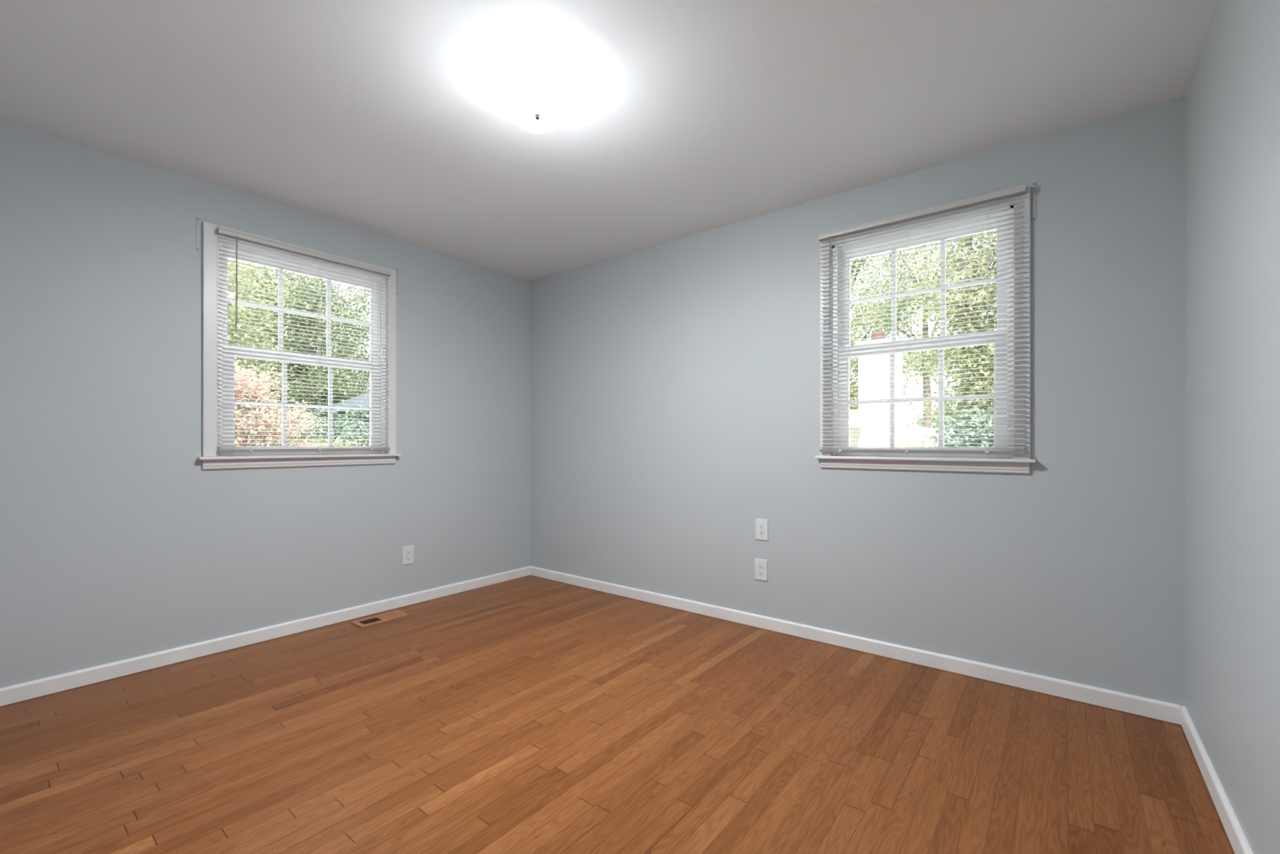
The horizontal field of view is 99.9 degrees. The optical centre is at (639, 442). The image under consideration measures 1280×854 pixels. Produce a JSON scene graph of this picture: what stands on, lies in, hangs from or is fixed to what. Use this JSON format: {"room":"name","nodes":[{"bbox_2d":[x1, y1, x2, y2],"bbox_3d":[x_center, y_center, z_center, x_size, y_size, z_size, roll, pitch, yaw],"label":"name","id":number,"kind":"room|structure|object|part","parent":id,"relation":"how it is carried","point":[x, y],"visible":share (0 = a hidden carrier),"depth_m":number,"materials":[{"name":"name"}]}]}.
{"room":"empty bedroom","nodes":[
{"label":"empty bedroom","id":0,"kind":"room"},
{"bbox_2d":[0,119,530,688],"bbox_3d":[-1.969,-0.076,3.239,0.150,2.940,3.540,0,0,38],"label":"wall","id":1,"kind":"structure","parent":0,"point":[117,542],"depth_m":2.69,"materials":[{"name":"paint"}]},
{"bbox_2d":[195,217,199,250],"bbox_3d":[-2.257,-1.066,2.749,0.005,0.170,0.014,0,0,38],"label":"curtain bracket","id":2,"kind":"object","parent":1,"relation":"attached to","point":[197,219],"visible":1,"depth_m":2.75,"materials":[{"name":"white metal"}]},
{"bbox_2d":[0,565,531,706],"bbox_3d":[-1.905,1.056,3.188,0.014,0.071,3.240,0,0,38],"label":"baseboard","id":3,"kind":"structure","parent":1,"relation":"attached to","point":[53,684],"depth_m":2.82,"materials":[{"name":"paint"}]},
{"bbox_2d":[197,221,400,469],"bbox_3d":[-1.979,-0.498,3.198,0.206,1.272,1.054,0,0,38],"label":"window","id":4,"kind":"structure","parent":1,"relation":"in","point":[211,459],"depth_m":3.06,"materials":[{"name":"white paint"}]},
{"bbox_3d":[-1.994,-0.768,3.210,0.028,0.575,0.866,0,0,38],"label":"sash","id":5,"kind":"part","parent":4,"relation":"part of","materials":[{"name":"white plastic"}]},
{"bbox_3d":[-1.961,-0.216,3.184,0.030,0.576,0.866,0,0,38],"label":"sash","id":6,"kind":"part","parent":4,"relation":"part of","materials":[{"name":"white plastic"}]},
{"bbox_2d":[217,226,391,453],"bbox_3d":[-1.900,-0.530,3.138,0.047,1.169,0.906,0,0,38],"label":"window blind","id":7,"kind":"object","parent":4,"relation":"attached to","point":[237,235],"visible":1,"depth_m":3.08,"materials":[{"name":"white plastic"}]},
{"bbox_3d":[-1.905,0.043,3.143,0.025,0.016,0.900,0,0,38],"label":"rail","id":8,"kind":"part","parent":7,"relation":"part of","materials":[{"name":"white plastic"}]},
{"bbox_3d":[-1.700,-0.522,3.404,0.029,1.139,0.005,0,0,38],"label":"ladder cord","id":9,"kind":"part","parent":7,"relation":"part of","materials":[{"name":"white fabric"}]},
{"bbox_2d":[396,269,398,294],"bbox_3d":[-1.609,-1.066,3.572,0.005,0.170,0.014,0,0,38],"label":"curtain bracket","id":10,"kind":"object","parent":1,"relation":"attached to","point":[397,269],"visible":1,"depth_m":3.57,"materials":[{"name":"white metal"}]},
{"bbox_2d":[402,545,413,564],"bbox_3d":[-1.562,0.757,3.628,0.008,0.124,0.080,0,0,38],"label":"wall outlet","id":11,"kind":"object","parent":1,"relation":"attached to","point":[407,551],"visible":1,"depth_m":3.62,"materials":[{"name":"white plastic"}]},
{"bbox_2d":[0,0,1218,279],"bbox_3d":[-0.399,-1.421,2.003,3.846,0.150,3.240,0,0,38],"label":"ceiling","id":12,"kind":"structure","parent":0,"point":[377,117],"depth_m":2.06,"materials":[{"name":"white paint"}]},
{"bbox_2d":[484,64,587,133],"bbox_3d":[-0.379,-1.270,1.992,0.268,0.151,0.268,0,0,29],"label":"ceiling light","id":13,"kind":"object","parent":12,"relation":"attached to","point":[536,104],"visible":1,"depth_m":1.94,"materials":[{"name":"white glass"}]},
{"bbox_3d":[-0.379,-1.337,1.992,0.156,0.018,0.156,0,0,38],"label":"plate","id":14,"kind":"part","parent":13,"relation":"part of","materials":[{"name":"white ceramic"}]},
{"bbox_2d":[0,574,1235,853],"bbox_3d":[-0.399,1.094,2.003,3.866,0.001,3.260,0,0,38],"label":"floor","id":15,"kind":"structure","parent":0,"point":[528,714],"depth_m":1.89,"materials":[{"name":"brown wood"}]},
{"bbox_2d":[351,609,408,627],"bbox_3d":[-1.609,1.090,3.338,0.140,0.008,0.294,0,0,38],"label":"floor vent","id":16,"kind":"object","parent":15,"relation":"in","point":[381,618],"visible":1,"depth_m":3.33,"materials":[{"name":"brown wood"}]},
{"bbox_2d":[530,95,1185,706],"bbox_3d":[0.708,-0.076,3.289,3.996,2.940,0.150,0,0,38],"label":"wall","id":17,"kind":"structure","parent":0,"point":[675,384],"depth_m":2.72,"materials":[{"name":"paint"}]},
{"bbox_2d":[755,558,767,581],"bbox_3d":[0.715,0.750,3.183,0.080,0.124,0.008,0,0,38],"label":"wall outlet","id":18,"kind":"object","parent":17,"relation":"attached to","point":[761,565],"visible":1,"depth_m":3.18,"materials":[{"name":"white plastic"}]},
{"bbox_2d":[758,564,763,568],"bbox_3d":[0.713,0.731,3.181,0.034,0.028,0.002,0,0,38],"label":"receptacle","id":19,"kind":"object","parent":18,"relation":"attached to","point":[760,566],"depth_m":3.18,"materials":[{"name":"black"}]},
{"bbox_2d":[758,570,763,575],"bbox_3d":[0.713,0.770,3.181,0.034,0.028,0.002,0,0,38],"label":"receptacle","id":20,"kind":"object","parent":18,"relation":"attached to","point":[760,572],"depth_m":3.18,"materials":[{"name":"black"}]},
{"bbox_2d":[755,518,768,540],"bbox_3d":[0.718,0.512,3.180,0.080,0.124,0.008,0,0,38],"label":"wall outlet","id":21,"kind":"object","parent":17,"relation":"attached to","point":[761,525],"visible":1,"depth_m":3.18,"materials":[{"name":"white plastic"}]},
{"bbox_2d":[758,524,764,528],"bbox_3d":[0.716,0.493,3.179,0.034,0.028,0.002,0,0,38],"label":"receptacle","id":22,"kind":"object","parent":21,"relation":"attached to","point":[760,526],"depth_m":3.18,"materials":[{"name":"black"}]},
{"bbox_2d":[758,530,764,535],"bbox_3d":[0.716,0.532,3.179,0.034,0.028,0.002,0,0,38],"label":"receptacle","id":23,"kind":"object","parent":21,"relation":"attached to","point":[760,532],"depth_m":3.18,"materials":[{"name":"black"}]},
{"bbox_2d":[817,240,820,265],"bbox_3d":[0.989,-1.066,2.969,0.014,0.170,0.005,0,0,38],"label":"curtain bracket","id":24,"kind":"object","parent":17,"relation":"attached to","point":[819,242],"visible":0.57,"depth_m":2.97,"materials":[{"name":"white metal"}]},
{"bbox_2d":[530,565,1181,724],"bbox_3d":[0.598,1.056,3.271,3.818,0.071,0.014,0,0,38],"label":"baseboard","id":25,"kind":"structure","parent":17,"relation":"attached to","point":[1128,703],"depth_m":2.67,"materials":[{"name":"paint"}]},
{"bbox_2d":[814,186,1035,474],"bbox_3d":[1.400,-0.498,2.721,0.974,1.272,0.206,0,0,38],"label":"window","id":26,"kind":"structure","parent":17,"relation":"in","point":[971,463],"depth_m":2.63,"materials":[{"name":"white paint"}]},
{"bbox_2d":[817,184,1026,454],"bbox_3d":[1.335,-0.539,2.648,0.916,1.187,0.047,0,0,38],"label":"window blind","id":27,"kind":"object","parent":26,"relation":"attached to","point":[1020,189],"visible":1,"depth_m":2.62,"materials":[{"name":"white plastic"}]},
{"bbox_3d":[1.069,-0.531,2.865,0.005,1.157,0.029,0,0,38],"label":"ladder cord","id":28,"kind":"part","parent":27,"relation":"part of","materials":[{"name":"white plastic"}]},
{"bbox_3d":[1.325,-0.531,2.664,0.005,1.157,0.029,0,0,38],"label":"ladder cord","id":29,"kind":"part","parent":27,"relation":"part of","materials":[{"name":"white fabric"}]},
{"bbox_3d":[1.339,0.043,2.653,0.910,0.016,0.025,0,0,38],"label":"rail","id":30,"kind":"part","parent":27,"relation":"part of","materials":[{"name":"white plastic"}]},
{"bbox_3d":[1.387,-0.216,2.704,0.786,0.576,0.030,0,0,38],"label":"sash","id":31,"kind":"part","parent":26,"relation":"part of","materials":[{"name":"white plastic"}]},
{"bbox_3d":[1.412,-0.768,2.736,0.786,0.575,0.028,0,0,38],"label":"sash","id":32,"kind":"part","parent":26,"relation":"part of","materials":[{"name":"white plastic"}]},
{"bbox_2d":[1031,182,1035,221],"bbox_3d":[1.741,-1.066,2.378,0.014,0.170,0.005,0,0,38],"label":"curtain bracket","id":33,"kind":"object","parent":17,"relation":"attached to","point":[1033,184],"visible":1,"depth_m":2.38,"materials":[{"name":"white metal"}]},
{"bbox_2d":[1185,0,1279,853],"bbox_3d":[1.125,-0.076,0.709,0.150,2.940,3.390,0,0,38],"label":"wall","id":34,"kind":"structure","parent":0,"point":[1233,95],"depth_m":1.48,"materials":[{"name":"paint"}]},
{"bbox_2d":[1180,706,1253,853],"bbox_3d":[1.107,1.055,0.819,0.014,0.068,3.240,0,0,38],"label":"baseboard","id":35,"kind":"structure","parent":34,"relation":"attached to","point":[1237,839],"depth_m":1.61,"materials":[{"name":"paint"}]},
{"label":"outside","id":36,"kind":"structure","parent":0,"visible":0},
{"bbox_3d":[-0.909,2.444,4.466,120.000,0.300,120.000,0,0,38],"label":"ground","id":37,"kind":"structure","parent":36,"visible":0},
{"bbox_2d":[227,257,312,429],"bbox_3d":[-9.777,-1.538,10.930,5.412,7.779,5.770,0,0,-30],"label":"broadleaf tree","id":38,"kind":"object","parent":37,"relation":"on","point":[229,325],"visible":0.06,"depth_m":11.31,"materials":[{"name":"green plant"}]},
{"bbox_2d":[234,357,326,448],"bbox_3d":[-4.416,0.668,5.839,2.096,3.367,1.949,0,0,0],"label":"bush","id":39,"kind":"object","parent":37,"relation":"on","point":[265,424],"visible":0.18,"depth_m":5.65,"materials":[{"name":"pink blossom"},{"name":"green leaf"},{"name":"pale bark"}]},
{"bbox_2d":[227,259,369,445],"bbox_3d":[-10.701,-2.382,17.390,6.796,9.463,6.168,0,0,-29],"label":"magnolia tree","id":40,"kind":"object","parent":37,"relation":"on","point":[309,398],"visible":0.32,"depth_m":16.53,"materials":[{"name":"green plant"}]},
{"bbox_2d":[243,268,369,402],"bbox_3d":[-16.238,-2.720,24.848,8.150,10.142,7.886,0,0,-6],"label":"broadleaf tree","id":41,"kind":"object","parent":37,"relation":"on","point":[271,268],"visible":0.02,"depth_m":24.84,"materials":[{"name":"green plant"}]},
{"bbox_2d":[275,391,369,446],"bbox_3d":[-5.372,0.720,9.930,2.632,3.270,2.949,0,0,5],"label":"yew hedge","id":42,"kind":"object","parent":37,"relation":"on","point":[340,424],"visible":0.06,"depth_m":9.68,"materials":[{"name":"green plant"}]},
{"bbox_2d":[292,430,366,446],"bbox_3d":[-4.494,1.059,7.795,1.652,2.585,1.454,0,0,10],"label":"shrub","id":43,"kind":"object","parent":37,"relation":"on","point":[317,441],"visible":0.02,"depth_m":7.73,"materials":[{"name":"green plant"}]},
{"bbox_2d":[311,391,369,442],"bbox_3d":[-5.775,0.444,13.321,3.400,3.700,3.200,0,0,38],"label":"garden shed","id":44,"kind":"object","parent":37,"relation":"on","point":[351,401],"visible":0.04,"depth_m":12.51,"materials":[{"name":"grey stone"}]},
{"bbox_2d":[849,248,937,425],"bbox_3d":[8.307,-3.669,22.056,7.212,12.038,7.024,0,0,-20],"label":"broadleaf tree","id":45,"kind":"object","parent":37,"relation":"on","point":[854,391],"visible":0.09,"depth_m":21.09,"materials":[{"name":"green plant"}]},
{"bbox_2d":[849,330,937,447],"bbox_3d":[3.025,0.154,12.715,6.480,4.280,5.370,0,0,38],"label":"neighbor house","id":46,"kind":"structure","parent":37,"relation":"on","point":[874,415],"depth_m":9.51,"materials":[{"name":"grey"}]},
{"bbox_2d":[866,413,949,447],"bbox_3d":[3.993,0.970,8.122,1.755,2.760,1.671,0,0,31],"label":"boxwood shrub","id":47,"kind":"object","parent":37,"relation":"on","point":[916,436],"visible":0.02,"depth_m":8.01,"materials":[{"name":"green plant"}]},
{"bbox_2d":[850,240,995,427],"bbox_3d":[7.573,-2.023,14.578,3.586,8.748,3.857,0,0,12],"label":"leaning tree","id":48,"kind":"object","parent":37,"relation":"on","point":[898,319],"visible":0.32,"depth_m":14.44,"materials":[{"name":"green plant"}]},
{"bbox_2d":[896,230,996,444],"bbox_3d":[6.600,-1.528,9.490,3.861,7.748,3.951,0,0,26],"label":"broadleaf tree","id":49,"kind":"object","parent":37,"relation":"on","point":[960,389],"visible":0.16,"depth_m":9.25,"materials":[{"name":"green plant"}]},
{"bbox_2d":[906,377,991,428],"bbox_3d":[15.829,-0.462,25.627,5.869,5.633,6.299,0,0,-28],"label":"broadleaf tree","id":50,"kind":"object","parent":37,"relation":"on","point":[921,420],"visible":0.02,"depth_m":25.92,"materials":[{"name":"green plant"}]},
{"bbox_2d":[911,398,993,448],"bbox_3d":[3.977,0.918,5.963,2.198,2.869,2.026,0,0,-18],"label":"evergreen shrub","id":51,"kind":"object","parent":37,"relation":"on","point":[975,428],"visible":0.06,"depth_m":6.07,"materials":[{"name":"green plant"}]},
{"bbox_2d":[934,427,973,444],"bbox_3d":[11.066,0.894,15.479,6.100,2.800,0.120,0,0,38],"label":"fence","id":52,"kind":"object","parent":37,"relation":"on","point":[935,428],"visible":0.02,"depth_m":16.58,"materials":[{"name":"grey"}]}
]}

